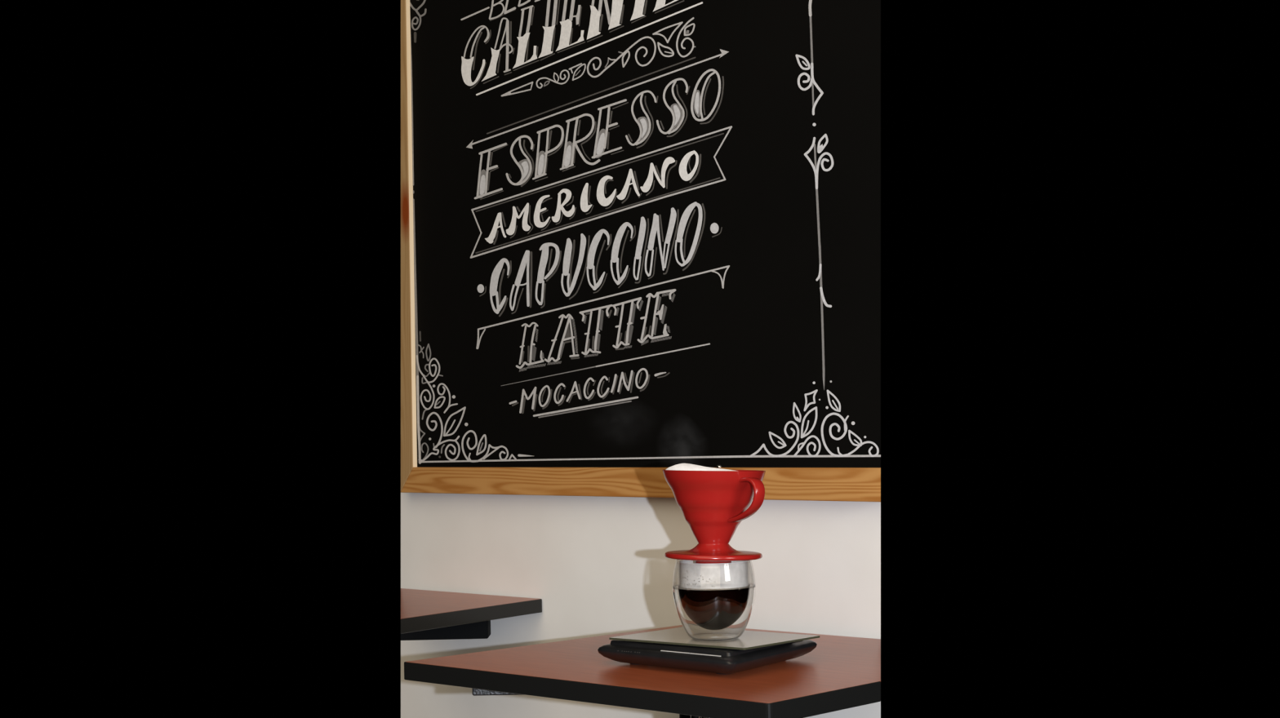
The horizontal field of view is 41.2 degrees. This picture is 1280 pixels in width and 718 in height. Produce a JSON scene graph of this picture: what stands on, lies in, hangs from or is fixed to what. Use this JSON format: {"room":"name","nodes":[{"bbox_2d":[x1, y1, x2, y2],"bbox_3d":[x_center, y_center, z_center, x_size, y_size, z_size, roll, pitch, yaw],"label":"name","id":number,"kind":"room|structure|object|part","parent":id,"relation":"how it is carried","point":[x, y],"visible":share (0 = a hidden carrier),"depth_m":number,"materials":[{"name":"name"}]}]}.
{"room":"cafe","nodes":[
{"label":"cafe","id":0,"kind":"room"},
{"bbox_2d":[400,493,880,717],"bbox_3d":[-0.053,0.102,2.256,0.120,1.950,1.081,1,-3,-45],"label":"wall","id":1,"kind":"structure","parent":0,"point":[597,566],"depth_m":2.17,"materials":[{"name":"beige paint"}]},
{"bbox_2d":[400,0,880,502],"bbox_3d":[-0.035,-0.248,2.145,0.022,0.842,0.874,1,-3,-45],"label":"blackboard","id":2,"kind":"object","parent":1,"relation":"attached to","point":[640,239],"visible":1,"depth_m":2.11,"materials":[{"name":"paint"}]},
{"bbox_3d":[-0.034,0.154,2.135,0.022,0.037,0.854,1,-3,-45],"label":"frame rail","id":3,"kind":"part","parent":2,"relation":"part of","materials":[{"name":"brown wood"}]},
{"bbox_3d":[-0.224,1.087,1.793,0.745,0.050,1.750,1,-3,-45],"label":"floor","id":4,"kind":"structure","parent":0,"visible":0},
{"bbox_2d":[400,588,542,640],"bbox_3d":[-0.221,0.699,2.231,0.195,0.762,0.417,-1,-2,-8],"label":"cafe table","id":5,"kind":"object","parent":4,"relation":"on","point":[425,615],"visible":1,"depth_m":2.21,"materials":[{"name":"brown wood"}]},
{"bbox_3d":[-0.259,0.352,2.241,0.120,0.031,0.042,-1,-2,0],"label":"support arm","id":6,"kind":"part","parent":5,"relation":"part of","materials":[{"name":"black metal"}]},
{"bbox_2d":[404,625,880,717],"bbox_3d":[0.085,0.676,1.704,0.435,0.750,0.467,1,-3,-45],"label":"cafe table","id":7,"kind":"object","parent":4,"relation":"on","point":[841,673],"visible":0.88,"depth_m":1.59,"materials":[{"name":"brown wood"}]},
{"bbox_3d":[-0.059,0.329,1.722,0.217,0.013,0.044,-1,-2,0],"label":"support arm","id":8,"kind":"part","parent":7,"relation":"part of","materials":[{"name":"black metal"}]},
{"bbox_2d":[597,626,819,675],"bbox_3d":[0.067,0.286,1.682,0.165,0.027,0.206,1,-3,-45],"label":"scale","id":9,"kind":"object","parent":7,"relation":"on","point":[673,648],"visible":0.93,"depth_m":1.62,"materials":[{"name":"grey plastic"}]},
{"bbox_3d":[0.047,0.277,1.600,0.075,0.001,0.001,-3,-3,43],"label":"display trim","id":10,"kind":"part","parent":9,"relation":"part of","materials":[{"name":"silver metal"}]},
{"bbox_2d":[672,560,755,640],"bbox_3d":[0.072,0.232,1.651,0.080,0.077,0.080,-1,-2,-1],"label":"cup","id":11,"kind":"object","parent":9,"relation":"on","point":[722,614],"visible":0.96,"depth_m":1.62,"materials":[{"name":"clear glass"}]},
{"bbox_2d":[662,470,765,564],"bbox_3d":[0.076,0.153,1.654,0.107,0.093,0.101,-2,-2,14],"label":"pour over dripper","id":12,"kind":"object","parent":11,"relation":"on","point":[713,504],"visible":0.98,"depth_m":1.62,"materials":[{"name":"red ceramic"}]},
{"bbox_2d":[666,463,733,471],"bbox_3d":[0.072,0.142,1.656,0.095,0.080,0.097,1,-3,-45],"label":"filter","id":13,"kind":"object","parent":12,"relation":"in","point":[681,467],"visible":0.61,"depth_m":1.70,"materials":[{"name":"white paper"}]},
{"bbox_3d":[0.101,0.134,1.615,0.013,0.044,0.043,1,-3,-36],"label":"handle","id":14,"kind":"part","parent":12,"relation":"part of","materials":[{"name":"red ceramic"}]},
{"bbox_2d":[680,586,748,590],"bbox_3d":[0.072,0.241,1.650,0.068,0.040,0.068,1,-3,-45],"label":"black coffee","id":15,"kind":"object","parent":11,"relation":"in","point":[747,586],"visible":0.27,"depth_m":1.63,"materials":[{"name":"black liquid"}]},
{"bbox_3d":[0.072,0.273,1.663,0.173,0.002,0.113,-3,-3,38],"label":"weighing plate","id":16,"kind":"part","parent":9,"relation":"part of","materials":[{"name":"grey metal"}]}
]}

